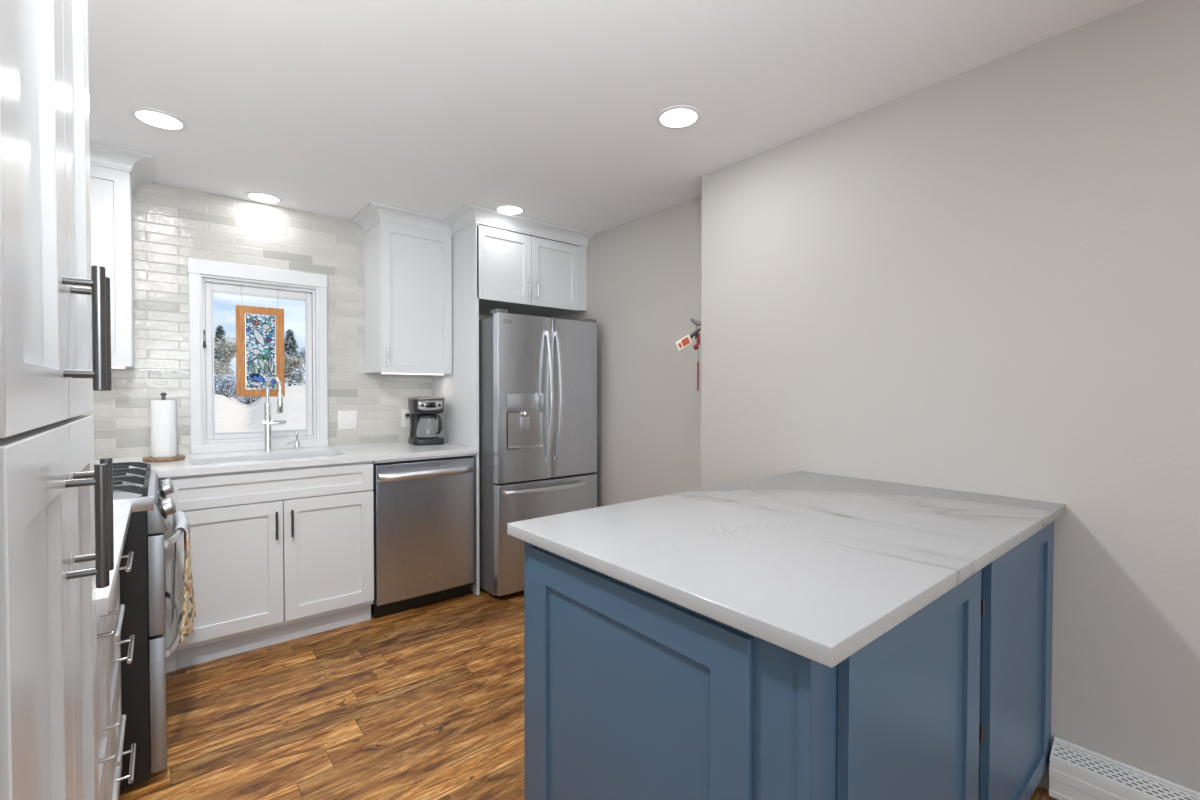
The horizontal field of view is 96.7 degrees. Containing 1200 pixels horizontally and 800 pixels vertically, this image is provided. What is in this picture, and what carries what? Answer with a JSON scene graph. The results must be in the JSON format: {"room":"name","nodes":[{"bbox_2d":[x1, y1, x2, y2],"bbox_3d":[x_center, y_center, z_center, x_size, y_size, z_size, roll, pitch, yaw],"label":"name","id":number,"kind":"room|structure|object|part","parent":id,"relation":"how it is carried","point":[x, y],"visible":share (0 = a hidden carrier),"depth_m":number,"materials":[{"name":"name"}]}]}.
{"room":"kitchen","nodes":[
{"label":"kitchen","id":0,"kind":"room"},
{"bbox_2d":[82,182,492,478],"bbox_3d":[-1.758,0.010,3.430,3.482,2.383,0.130,-1,1,-39],"label":"wall","id":1,"kind":"structure","parent":0,"point":[172,225],"depth_m":3.00,"materials":[{"name":"tile"}]},
{"bbox_2d":[90,141,152,368],"bbox_3d":[-2.490,-0.647,2.451,0.682,0.996,0.431,-1,1,-39],"label":"upper cabinet","id":2,"kind":"object","parent":1,"relation":"attached to","point":[115,172],"visible":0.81,"depth_m":2.48,"materials":[{"name":"white paint"}]},
{"bbox_3d":[-2.443,-0.611,2.330,0.594,0.912,0.020,-1,1,-39],"label":"door","id":3,"kind":"part","parent":2,"relation":"part of","materials":[{"name":"white paint"}]},
{"bbox_2d":[111,366,124,368],"bbox_3d":[-2.495,-0.154,2.400,0.540,0.011,0.040,-1,1,-39],"label":"light","id":4,"kind":"object","parent":2,"relation":"attached to","point":[112,367],"depth_m":2.55,"materials":[{"name":"white plastic"}]},
{"bbox_3d":[-2.490,-1.107,2.444,0.682,0.076,0.431,-1,1,-39],"label":"crown molding","id":5,"kind":"part","parent":2,"relation":"part of","materials":[{"name":"white paint"}]},
{"bbox_2d":[187,258,327,453],"bbox_3d":[-1.980,-0.243,3.140,0.695,1.071,0.031,-1,1,-39],"label":"trim","id":6,"kind":"structure","parent":1,"relation":"attached to","point":[195,267],"depth_m":3.06,"materials":[{"name":"white wood"}]},
{"bbox_2d":[200,274,318,445],"bbox_3d":[-2.028,-0.223,3.198,0.593,0.953,0.139,-1,1,-39],"label":"window","id":7,"kind":"structure","parent":1,"relation":"in","point":[208,283],"depth_m":3.14,"materials":[{"name":"white wood"}]},
{"bbox_2d":[236,305,284,396],"bbox_3d":[-1.995,-0.352,3.139,0.240,0.665,0.020,-1,1,-39],"label":"stained glass panel","id":8,"kind":"object","parent":7,"relation":"hanging from","point":[259,330],"visible":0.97,"depth_m":3.13,"materials":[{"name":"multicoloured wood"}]},
{"bbox_3d":[-1.995,-0.283,3.141,0.154,0.440,0.001,-1,1,-39],"label":"pebbled glass","id":9,"kind":"part","parent":8,"relation":"part of","materials":[{"name":"multicoloured glass"}]},
{"bbox_2d":[337,410,356,429],"bbox_3d":[-1.629,0.129,3.447,0.118,0.122,0.010,-1,1,-39],"label":"light switch","id":10,"kind":"object","parent":1,"relation":"attached to","point":[347,419],"visible":1,"depth_m":3.44,"materials":[{"name":"white plastic"}]},
{"bbox_2d":[351,202,451,374],"bbox_3d":[-1.266,-0.662,3.458,0.536,0.996,0.431,-1,1,-39],"label":"upper cabinet","id":11,"kind":"object","parent":1,"relation":"attached to","point":[408,253],"visible":0.98,"depth_m":3.37,"materials":[{"name":"white paint"}]},
{"bbox_3d":[-1.293,-0.273,3.248,0.010,0.128,0.035,-1,1,-39],"label":"handle","id":12,"kind":"part","parent":11,"relation":"part of","materials":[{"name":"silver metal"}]},
{"bbox_3d":[-1.266,-1.122,3.451,0.536,0.076,0.431,-1,1,-39],"label":"crown molding","id":13,"kind":"part","parent":11,"relation":"part of","materials":[{"name":"white paint"}]},
{"bbox_2d":[381,372,443,374],"bbox_3d":[-1.208,-0.170,3.459,0.394,0.011,0.040,-1,1,-39],"label":"light","id":14,"kind":"object","parent":11,"relation":"attached to","point":[381,372],"depth_m":3.43,"materials":[{"name":"white plastic"}]},
{"bbox_3d":[-1.156,-0.627,3.390,0.448,0.912,0.020,-1,1,-39],"label":"door","id":15,"kind":"part","parent":11,"relation":"part of","materials":[{"name":"white paint"}]},
{"bbox_2d":[401,409,409,426],"bbox_3d":[-1.335,0.125,3.690,0.074,0.122,0.008,-1,1,-39],"label":"wall outlet","id":16,"kind":"object","parent":1,"relation":"attached to","point":[405,421],"visible":0.77,"depth_m":3.68,"materials":[{"name":"white plastic"}]},
{"bbox_2d":[119,589,1055,799],"bbox_3d":[-0.115,1.294,-0.234,5.700,0.060,7.950,-1,1,-39],"label":"floor","id":17,"kind":"structure","parent":0,"point":[423,702],"depth_m":2.09,"materials":[{"name":"brown wood"}]},
{"bbox_2d":[0,0,113,799],"bbox_3d":[-0.848,0.070,0.463,0.716,2.362,0.786,-1,1,-39],"label":"pantry cabinet","id":18,"kind":"object","parent":17,"relation":"on","point":[57,526],"visible":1,"depth_m":0.57,"materials":[{"name":"white paint"}]},
{"bbox_3d":[-0.536,-0.504,0.494,0.020,1.059,0.338,-1,1,-39],"label":"door","id":19,"kind":"part","parent":18,"relation":"part of","materials":[{"name":"white paint"}]},
{"bbox_3d":[-0.537,0.588,0.512,0.020,1.116,0.338,-1,1,-39],"label":"door","id":20,"kind":"part","parent":18,"relation":"part of","materials":[{"name":"white paint"}]},
{"bbox_3d":[-0.744,0.584,0.763,0.020,1.116,0.304,-1,1,-39],"label":"door","id":21,"kind":"part","parent":18,"relation":"part of","materials":[{"name":"white paint"}]},
{"bbox_3d":[-0.743,-0.509,0.745,0.020,1.059,0.304,-1,1,-39],"label":"door","id":22,"kind":"part","parent":18,"relation":"part of","materials":[{"name":"white paint"}]},
{"bbox_3d":[-0.599,-0.084,0.622,0.036,0.146,0.012,-1,1,-39],"label":"handle","id":23,"kind":"part","parent":18,"relation":"part of","materials":[{"name":"silver metal"}]},
{"bbox_3d":[-0.600,0.149,0.626,0.036,0.146,0.012,-1,1,-39],"label":"handle","id":24,"kind":"part","parent":18,"relation":"part of","materials":[{"name":"silver metal"}]},
{"bbox_3d":[-0.648,-0.085,0.680,0.036,0.146,0.012,-1,1,-39],"label":"handle","id":25,"kind":"part","parent":18,"relation":"part of","materials":[{"name":"silver metal"}]},
{"bbox_3d":[-0.648,0.148,0.684,0.036,0.146,0.012,-1,1,-39],"label":"handle","id":26,"kind":"part","parent":18,"relation":"part of","materials":[{"name":"silver metal"}]},
{"bbox_2d":[97,604,125,799],"bbox_3d":[-1.234,0.803,0.895,0.654,0.883,0.508,-1,1,-39],"label":"base cabinet","id":27,"kind":"object","parent":17,"relation":"on","point":[102,621],"visible":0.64,"depth_m":1.16,"materials":[{"name":"white paint"}]},
{"bbox_3d":[-1.017,0.453,1.067,0.020,0.167,0.504,-1,1,-39],"label":"drawer","id":28,"kind":"part","parent":27,"relation":"part of","materials":[{"name":"white paint"}]},
{"bbox_3d":[-1.018,0.687,1.071,0.020,0.293,0.504,-1,1,-39],"label":"drawer","id":29,"kind":"part","parent":27,"relation":"part of","materials":[{"name":"white paint"}]},
{"bbox_3d":[-1.018,0.987,1.076,0.020,0.299,0.504,-1,1,-39],"label":"drawer","id":30,"kind":"part","parent":27,"relation":"part of","materials":[{"name":"white paint"}]},
{"bbox_3d":[-0.995,0.453,1.085,0.038,0.011,0.190,-1,1,-39],"label":"handle","id":31,"kind":"part","parent":27,"relation":"part of","materials":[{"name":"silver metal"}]},
{"bbox_3d":[-0.995,0.696,1.089,0.038,0.011,0.190,-1,1,-39],"label":"handle","id":32,"kind":"part","parent":27,"relation":"part of","materials":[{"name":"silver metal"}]},
{"bbox_2d":[96,502,131,616],"bbox_3d":[-1.391,0.342,1.073,0.649,0.030,0.991,-1,1,-39],"label":"countertop","id":33,"kind":"structure","parent":27,"relation":"on","point":[122,512],"depth_m":1.19,"materials":[{"name":"white stone"}]},
{"bbox_2d":[107,551,135,799],"bbox_3d":[-1.550,0.796,1.280,0.654,0.883,0.481,-1,1,-39],"label":"base cabinet","id":34,"kind":"object","parent":17,"relation":"on","point":[114,647],"visible":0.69,"depth_m":1.48,"materials":[{"name":"white paint"}]},
{"bbox_3d":[-1.334,0.446,1.452,0.020,0.167,0.477,-1,1,-39],"label":"drawer","id":35,"kind":"part","parent":34,"relation":"part of","materials":[{"name":"white paint"}]},
{"bbox_3d":[-1.334,0.680,1.456,0.020,0.293,0.477,-1,1,-39],"label":"drawer","id":36,"kind":"part","parent":34,"relation":"part of","materials":[{"name":"white paint"}]},
{"bbox_3d":[-1.335,0.980,1.460,0.020,0.299,0.477,-1,1,-39],"label":"drawer","id":37,"kind":"part","parent":34,"relation":"part of","materials":[{"name":"white paint"}]},
{"bbox_3d":[-1.312,0.690,1.474,0.038,0.011,0.190,-1,1,-39],"label":"handle","id":38,"kind":"part","parent":34,"relation":"part of","materials":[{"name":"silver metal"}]},
{"bbox_3d":[-1.312,1.009,1.479,0.038,0.011,0.190,-1,1,-39],"label":"handle","id":39,"kind":"part","parent":34,"relation":"part of","materials":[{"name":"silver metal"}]},
{"bbox_3d":[-1.312,0.447,1.470,0.038,0.011,0.190,-1,1,-39],"label":"handle","id":40,"kind":"part","parent":34,"relation":"part of","materials":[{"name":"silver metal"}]},
{"bbox_2d":[94,462,183,789],"bbox_3d":[-1.890,0.746,1.810,0.767,0.965,0.760,-1,1,-39],"label":"gas range","id":41,"kind":"object","parent":17,"relation":"on","point":[143,593],"visible":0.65,"depth_m":1.70,"materials":[{"name":"silver metal"}]},
{"bbox_2d":[113,469,155,511],"bbox_3d":[-1.923,0.306,1.776,0.682,0.085,0.760,-1,1,-39],"label":"cooktop","id":42,"kind":"object","parent":41,"relation":"in","point":[136,486],"depth_m":1.74,"materials":[{"name":"silver metal"}]},
{"bbox_3d":[-1.658,0.589,1.999,0.041,0.321,0.754,-1,1,-39],"label":"oven door","id":43,"kind":"part","parent":41,"relation":"part of","materials":[{"name":"silver metal"}]},
{"bbox_3d":[-1.654,0.364,1.998,0.050,0.114,0.758,-1,1,-39],"label":"control panel","id":44,"kind":"part","parent":41,"relation":"part of","materials":[{"name":"silver metal"}]},
{"bbox_3d":[-1.658,0.975,2.006,0.041,0.431,0.754,-1,1,-39],"label":"warming drawer","id":45,"kind":"part","parent":41,"relation":"part of","materials":[{"name":"silver metal"}]},
{"bbox_3d":[-1.765,0.352,2.180,0.038,0.048,0.042,-1,1,-39],"label":"knob","id":46,"kind":"part","parent":41,"relation":"part of","materials":[{"name":"silver metal"}]},
{"bbox_3d":[-1.714,0.353,2.119,0.038,0.048,0.042,-1,1,-39],"label":"knob","id":47,"kind":"part","parent":41,"relation":"part of","materials":[{"name":"silver metal"}]},
{"bbox_3d":[-1.482,0.358,1.837,0.038,0.048,0.042,-1,1,-39],"label":"knob","id":48,"kind":"part","parent":41,"relation":"part of","materials":[{"name":"silver metal"}]},
{"bbox_3d":[-1.431,0.359,1.775,0.038,0.048,0.042,-1,1,-39],"label":"knob","id":49,"kind":"part","parent":41,"relation":"part of","materials":[{"name":"silver metal"}]},
{"bbox_3d":[-1.623,0.830,2.032,0.055,0.025,0.688,-1,1,-39],"label":"handle","id":50,"kind":"part","parent":41,"relation":"part of","materials":[{"name":"silver metal"}]},
{"bbox_3d":[-1.619,0.468,2.029,0.065,0.025,0.688,-1,1,-39],"label":"handle","id":51,"kind":"part","parent":41,"relation":"part of","materials":[{"name":"silver metal"}]},
{"bbox_2d":[169,510,195,643],"bbox_3d":[-1.587,0.669,2.033,0.087,0.443,0.361,-1,1,-39],"label":"dish towel","id":52,"kind":"object","parent":41,"relation":"hanging from","point":[187,606],"visible":0.95,"depth_m":1.94,"materials":[{"name":"fabric"}]},
{"bbox_2d":[161,461,373,672],"bbox_3d":[-1.776,0.770,2.867,0.886,0.883,0.734,-1,1,-39],"label":"base cabinet","id":53,"kind":"object","parent":17,"relation":"on","point":[279,555],"visible":0.81,"depth_m":2.59,"materials":[{"name":"white paint"}]},
{"bbox_3d":[-1.736,0.795,2.484,0.455,0.597,0.020,-1,1,-39],"label":"door","id":54,"kind":"part","parent":53,"relation":"part of","materials":[{"name":"white paint"}]},
{"bbox_3d":[-1.571,0.418,2.613,0.881,0.141,0.020,-1,1,-39],"label":"false drawer","id":55,"kind":"part","parent":53,"relation":"part of","materials":[{"name":"white paint"}]},
{"bbox_3d":[-1.565,0.606,2.585,0.011,0.135,0.036,-1,1,-39],"label":"handle","id":56,"kind":"part","parent":53,"relation":"part of","materials":[{"name":"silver metal"}]},
{"bbox_2d":[94,441,477,477],"bbox_3d":[-1.825,0.313,2.832,2.214,0.030,0.715,-1,1,-39],"label":"countertop","id":57,"kind":"structure","parent":53,"relation":"on","point":[349,453],"depth_m":2.86,"materials":[{"name":"white stone"}]},
{"bbox_2d":[142,392,185,461],"bbox_3d":[-2.171,0.131,2.659,0.168,0.338,0.168,-1,1,-39],"label":"paper towel holder","id":58,"kind":"object","parent":57,"relation":"on","point":[164,413],"visible":1,"depth_m":2.62,"materials":[{"name":"white paper"}]},
{"bbox_3d":[-2.171,0.122,2.658,0.026,0.320,0.026,-1,1,-39],"label":"post","id":59,"kind":"part","parent":58,"relation":"part of","materials":[{"name":"silver metal"}]},
{"bbox_2d":[199,455,332,464],"bbox_3d":[-1.727,0.425,2.805,0.704,0.194,0.309,-1,1,-39],"label":"sink","id":60,"kind":"object","parent":57,"relation":"in","point":[329,455],"visible":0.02,"depth_m":2.90,"materials":[{"name":"silver metal"}]},
{"bbox_2d":[262,376,286,451],"bbox_3d":[-1.872,0.078,3.058,0.121,0.432,0.106,0,1,-18],"label":"kitchen faucet","id":61,"kind":"object","parent":57,"relation":"on","point":[268,423],"visible":1,"depth_m":3.06,"materials":[{"name":"silver metal"}]},
{"bbox_3d":[-1.865,-0.055,3.052,0.118,0.166,0.019,0,1,20],"label":"spout","id":62,"kind":"part","parent":61,"relation":"part of","materials":[{"name":"silver metal"}]},
{"bbox_3d":[-1.880,0.132,3.090,0.119,0.031,0.031,-1,1,-33],"label":"lever","id":63,"kind":"part","parent":61,"relation":"part of","materials":[{"name":"silver metal"}]},
{"bbox_2d":[285,431,300,448],"bbox_3d":[-1.804,0.240,3.129,0.040,0.106,0.144,0,1,-2],"label":"soap dispenser","id":64,"kind":"object","parent":57,"relation":"on","point":[296,441],"visible":1,"depth_m":3.17,"materials":[{"name":"silver metal"}]},
{"bbox_2d":[407,397,444,445],"bbox_3d":[-1.138,0.134,3.500,0.208,0.307,0.233,-1,1,-33],"label":"coffee maker","id":65,"kind":"object","parent":57,"relation":"on","point":[424,411],"visible":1,"depth_m":3.43,"materials":[{"name":"black plastic"}]},
{"bbox_3d":[-1.141,-0.012,3.503,0.208,0.015,0.220,-1,1,-33],"label":"lid","id":66,"kind":"part","parent":65,"relation":"part of","materials":[{"name":"grey plastic"}]},
{"bbox_3d":[-1.125,0.103,3.480,0.098,0.021,0.098,-1,1,-33],"label":"carafe lid","id":67,"kind":"part","parent":65,"relation":"part of","materials":[{"name":"black plastic"}]},
{"bbox_3d":[-1.084,0.035,3.417,0.160,0.064,0.012,-1,1,-33],"label":"plate","id":68,"kind":"part","parent":65,"relation":"part of","materials":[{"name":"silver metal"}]},
{"bbox_3d":[-1.052,0.158,3.458,0.070,0.129,0.025,1,1,28],"label":"carafe handle","id":69,"kind":"part","parent":65,"relation":"part of","materials":[{"name":"black plastic"}]},
{"bbox_3d":[-1.514,0.605,2.627,0.011,0.135,0.036,-1,1,-39],"label":"handle","id":70,"kind":"part","parent":53,"relation":"part of","materials":[{"name":"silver metal"}]},
{"bbox_3d":[-1.394,0.791,2.765,0.422,0.597,0.020,-1,1,-39],"label":"door","id":71,"kind":"part","parent":53,"relation":"part of","materials":[{"name":"white paint"}]},
{"bbox_2d":[372,453,475,616],"bbox_3d":[-1.178,0.757,3.313,0.598,0.871,0.748,-1,1,-39],"label":"dishwasher","id":72,"kind":"object","parent":17,"relation":"on","point":[423,507],"visible":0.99,"depth_m":3.05,"materials":[{"name":"silver metal"}]},
{"bbox_3d":[-1.020,1.157,3.128,0.587,0.078,0.025,-1,1,-39],"label":"kick plate","id":73,"kind":"part","parent":72,"relation":"part of","materials":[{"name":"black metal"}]},
{"bbox_3d":[-0.999,0.332,3.089,0.598,0.014,0.030,-1,1,-39],"label":"mounting rail","id":74,"kind":"part","parent":72,"relation":"part of","materials":[{"name":"black plastic"}]},
{"bbox_3d":[-0.968,0.418,3.042,0.552,0.042,0.072,-1,1,-39],"label":"handle","id":75,"kind":"part","parent":72,"relation":"part of","materials":[{"name":"silver metal"}]},
{"bbox_2d":[432,204,594,594],"bbox_3d":[-0.649,0.017,3.760,0.946,2.362,0.769,-1,1,-39],"label":"tall cabinet","id":76,"kind":"object","parent":17,"relation":"on","point":[516,264],"visible":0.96,"depth_m":3.45,"materials":[{"name":"white paint"}]},
{"bbox_3d":[-0.970,0.051,3.549,0.018,2.300,0.687,-1,1,-39],"label":"panel","id":77,"kind":"part","parent":76,"relation":"part of","materials":[{"name":"white paint"}]},
{"bbox_3d":[-0.609,-0.850,3.398,0.391,0.450,0.020,-1,1,-39],"label":"door","id":78,"kind":"part","parent":76,"relation":"part of","materials":[{"name":"white paint"}]},
{"bbox_3d":[-0.540,-1.124,3.610,0.946,0.076,0.430,-1,1,-39],"label":"crown molding","id":79,"kind":"part","parent":76,"relation":"part of","materials":[{"name":"white paint"}]},
{"bbox_3d":[-0.463,-0.723,3.485,0.010,0.128,0.035,-1,1,-39],"label":"handle","id":80,"kind":"part","parent":76,"relation":"part of","materials":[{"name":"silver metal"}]},
{"bbox_3d":[-0.305,-0.853,3.648,0.387,0.450,0.020,-1,1,-39],"label":"door","id":81,"kind":"part","parent":76,"relation":"part of","materials":[{"name":"white paint"}]},
{"bbox_2d":[479,309,596,597],"bbox_3d":[-0.536,0.327,3.658,0.753,1.745,0.879,-1,1,-39],"label":"refrigerator","id":82,"kind":"object","parent":17,"relation":"on","point":[538,375],"visible":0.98,"depth_m":3.29,"materials":[{"name":"grey metal"}]},
{"bbox_3d":[-0.578,1.183,3.722,0.693,0.030,0.650,-1,1,-39],"label":"foot rail","id":83,"kind":"part","parent":82,"relation":"part of","materials":[{"name":"black plastic"}]},
{"bbox_3d":[-0.469,-0.011,3.277,0.378,1.010,0.068,-1,1,-39],"label":"door","id":84,"kind":"part","parent":82,"relation":"part of","materials":[{"name":"silver metal"}]},
{"bbox_3d":[-0.451,0.016,3.251,0.258,0.111,0.009,-1,1,-39],"label":"dispenser panel","id":85,"kind":"part","parent":82,"relation":"part of","materials":[{"name":"silver metal"}]},
{"bbox_3d":[-0.315,0.551,3.331,0.612,0.032,0.080,-1,1,-39],"label":"handle","id":86,"kind":"part","parent":82,"relation":"part of","materials":[{"name":"silver metal"}]},
{"bbox_3d":[-0.325,0.831,3.410,0.753,0.655,0.068,-1,1,-39],"label":"freezer drawer","id":87,"kind":"part","parent":82,"relation":"part of","materials":[{"name":"silver metal"}]},
{"bbox_3d":[-0.311,-0.020,3.318,0.022,0.820,0.077,-1,1,-39],"label":"handle","id":88,"kind":"part","parent":82,"relation":"part of","materials":[{"name":"silver metal"}]},
{"bbox_3d":[-0.258,-0.020,3.362,0.022,0.820,0.077,-1,1,-39],"label":"handle","id":89,"kind":"part","parent":82,"relation":"part of","materials":[{"name":"silver metal"}]},
{"bbox_3d":[-0.177,-0.015,3.517,0.371,1.010,0.068,-1,1,-39],"label":"door","id":90,"kind":"part","parent":82,"relation":"part of","materials":[{"name":"silver metal"}]},
{"bbox_2d":[524,521,1053,799],"bbox_3d":[0.598,0.794,1.547,1.428,0.883,0.846,-1,1,-39],"label":"base cabinet","id":91,"kind":"object","parent":17,"relation":"on","point":[631,692],"visible":0.7,"depth_m":1.08,"materials":[{"name":"blue paint"}]},
{"bbox_3d":[0.032,0.761,1.120,0.012,0.762,0.663,-1,1,-39],"label":"panel","id":92,"kind":"part","parent":91,"relation":"part of","materials":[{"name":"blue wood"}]},
{"bbox_2d":[507,471,1065,667],"bbox_3d":[0.596,0.337,1.524,1.453,0.030,0.879,-1,1,-39],"label":"countertop","id":93,"kind":"structure","parent":91,"relation":"on","point":[817,567],"depth_m":1.19,"materials":[{"name":"white stone"}]},
{"bbox_3d":[0.617,0.762,1.028,0.629,0.764,0.020,-1,1,-39],"label":"door","id":94,"kind":"part","parent":91,"relation":"part of","materials":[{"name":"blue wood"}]},
{"bbox_3d":[1.166,0.755,1.479,0.632,0.764,0.020,-1,1,-39],"label":"door","id":95,"kind":"part","parent":91,"relation":"part of","materials":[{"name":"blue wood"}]},
{"bbox_2d":[88,0,1144,233],"bbox_3d":[-0.112,-1.139,-0.274,5.700,0.080,7.950,-1,1,-39],"label":"ceiling","id":96,"kind":"structure","parent":0,"point":[549,109],"depth_m":1.92,"materials":[{"name":"white paint"}]},
{"bbox_2d":[130,107,187,130],"bbox_3d":[-1.790,-1.138,2.170,0.182,0.005,0.182,-1,1,-39],"label":"recessed light","id":97,"kind":"object","parent":96,"relation":"in","point":[156,118],"visible":1,"depth_m":2.16,"materials":[{"name":"white plastic"}]},
{"bbox_2d":[245,192,282,203],"bbox_3d":[-1.917,-1.152,3.047,0.182,0.005,0.182,-1,1,-39],"label":"recessed light","id":98,"kind":"object","parent":96,"relation":"in","point":[262,197],"visible":1,"depth_m":3.04,"materials":[{"name":"white"}]},
{"bbox_2d":[495,204,524,214],"bbox_3d":[-0.547,-1.154,3.244,0.182,0.005,0.182,-1,1,-39],"label":"recessed light","id":99,"kind":"object","parent":96,"relation":"in","point":[511,209],"visible":1,"depth_m":3.23,"materials":[{"name":"white plastic"}]},
{"bbox_2d":[656,105,701,128],"bbox_3d":[0.316,-1.135,2.150,0.182,0.005,0.182,-1,1,-39],"label":"recessed light","id":100,"kind":"object","parent":96,"relation":"in","point":[679,116],"visible":1,"depth_m":2.14,"materials":[{"name":"white plastic"}]},
{"bbox_2d":[551,195,701,506],"bbox_3d":[0.154,0.008,3.689,0.200,2.383,2.000,-1,1,-39],"label":"wall","id":101,"kind":"structure","parent":0,"point":[644,273],"depth_m":3.35,"materials":[{"name":"grey paint"}]},
{"bbox_2d":[700,0,1199,791],"bbox_3d":[2.535,0.061,0.631,0.410,2.383,5.850,-1,1,-39],"label":"wall","id":102,"kind":"structure","parent":0,"point":[985,278],"depth_m":1.71,"materials":[{"name":"grey paint"}]},
{"bbox_2d":[675,318,700,390],"bbox_3d":[0.455,-0.235,2.753,0.157,0.376,0.038,0,1,-14],"label":"hanging ornament","id":103,"kind":"object","parent":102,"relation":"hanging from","point":[682,343],"visible":1,"depth_m":2.76,"materials":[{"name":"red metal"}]},
{"bbox_2d":[678,337,689,347],"bbox_3d":[0.430,-0.294,2.738,0.072,0.034,0.001,-31,15,-24],"label":"print","id":104,"kind":"object","parent":103,"relation":"attached to","point":[685,341],"depth_m":2.74},
{"bbox_2d":[1049,736,1199,799],"bbox_3d":[2.350,1.163,0.492,0.073,0.184,3.002,-1,1,-39],"label":"baseboard heater","id":105,"kind":"object","parent":102,"relation":"attached to","point":[1076,772],"visible":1,"depth_m":1.56,"materials":[{"name":"white metal"}]},
{"label":"outside","id":106,"kind":"structure","parent":0,"visible":0},
{"bbox_2d":[215,386,305,431],"bbox_3d":[-11.327,0.131,21.637,30.000,1.534,40.000,-1,1,-39],"label":"snowy ground","id":107,"kind":"structure","parent":106,"point":[231,415],"depth_m":8.36,"materials":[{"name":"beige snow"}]},
{"bbox_2d":[212,359,234,385],"bbox_3d":[-12.935,-0.899,17.845,1.238,1.038,1.231,-1,1,-39],"label":"bush","id":108,"kind":"object","parent":107,"relation":"on","point":[221,368],"visible":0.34,"depth_m":17.86,"materials":[{"name":"beige plant"}]},
{"bbox_2d":[212,373,235,397],"bbox_3d":[-9.791,-0.378,13.962,1.162,0.666,1.161,-1,1,-39],"label":"bush","id":109,"kind":"object","parent":107,"relation":"on","point":[229,391],"visible":0.58,"depth_m":13.79,"materials":[{"name":"beige plant"}]},
{"bbox_2d":[212,325,235,385],"bbox_3d":[-19.135,-2.142,26.909,1.551,3.226,1.418,-1,1,-39],"label":"conifer tree","id":110,"kind":"object","parent":107,"relation":"on","point":[220,332],"visible":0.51,"depth_m":26.82,"materials":[{"name":"beige plant"}]},
{"bbox_2d":[214,336,235,374],"bbox_3d":[-15.110,-1.512,21.092,1.409,2.191,2.066,1,1,31],"label":"bare tree","id":111,"kind":"object","parent":107,"relation":"on","point":[229,346],"visible":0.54,"depth_m":21.34,"materials":[{"name":"beige plant"}]},
{"bbox_2d":[234,392,259,403],"bbox_3d":[-10.458,-0.181,15.991,1.535,0.688,1.532,-1,1,-39],"label":"bush","id":112,"kind":"object","parent":107,"relation":"on","point":[249,400],"visible":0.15,"depth_m":15.81,"materials":[{"name":"beige plant"}]},
{"bbox_2d":[284,329,304,385],"bbox_3d":[-15.749,-2.130,27.141,2.102,2.926,2.031,0,1,1],"label":"conifer tree","id":113,"kind":"object","parent":107,"relation":"on","point":[290,344],"visible":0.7,"depth_m":27.03,"materials":[{"name":"beige plant"}]},
{"bbox_2d":[284,354,304,385],"bbox_3d":[-13.271,-1.251,22.765,1.342,1.495,0.750,0,1,9],"label":"bare tree","id":114,"kind":"object","parent":107,"relation":"on","point":[294,361],"visible":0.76,"depth_m":22.70,"materials":[{"name":"beige plant"}]},
{"bbox_2d":[298,348,304,385],"bbox_3d":[-16.355,-1.781,29.178,1.854,2.352,1.367,1,1,27],"label":"bare tree","id":115,"kind":"object","parent":107,"relation":"on","point":[302,353],"visible":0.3,"depth_m":28.82,"materials":[{"name":"beige plant"}]}
]}

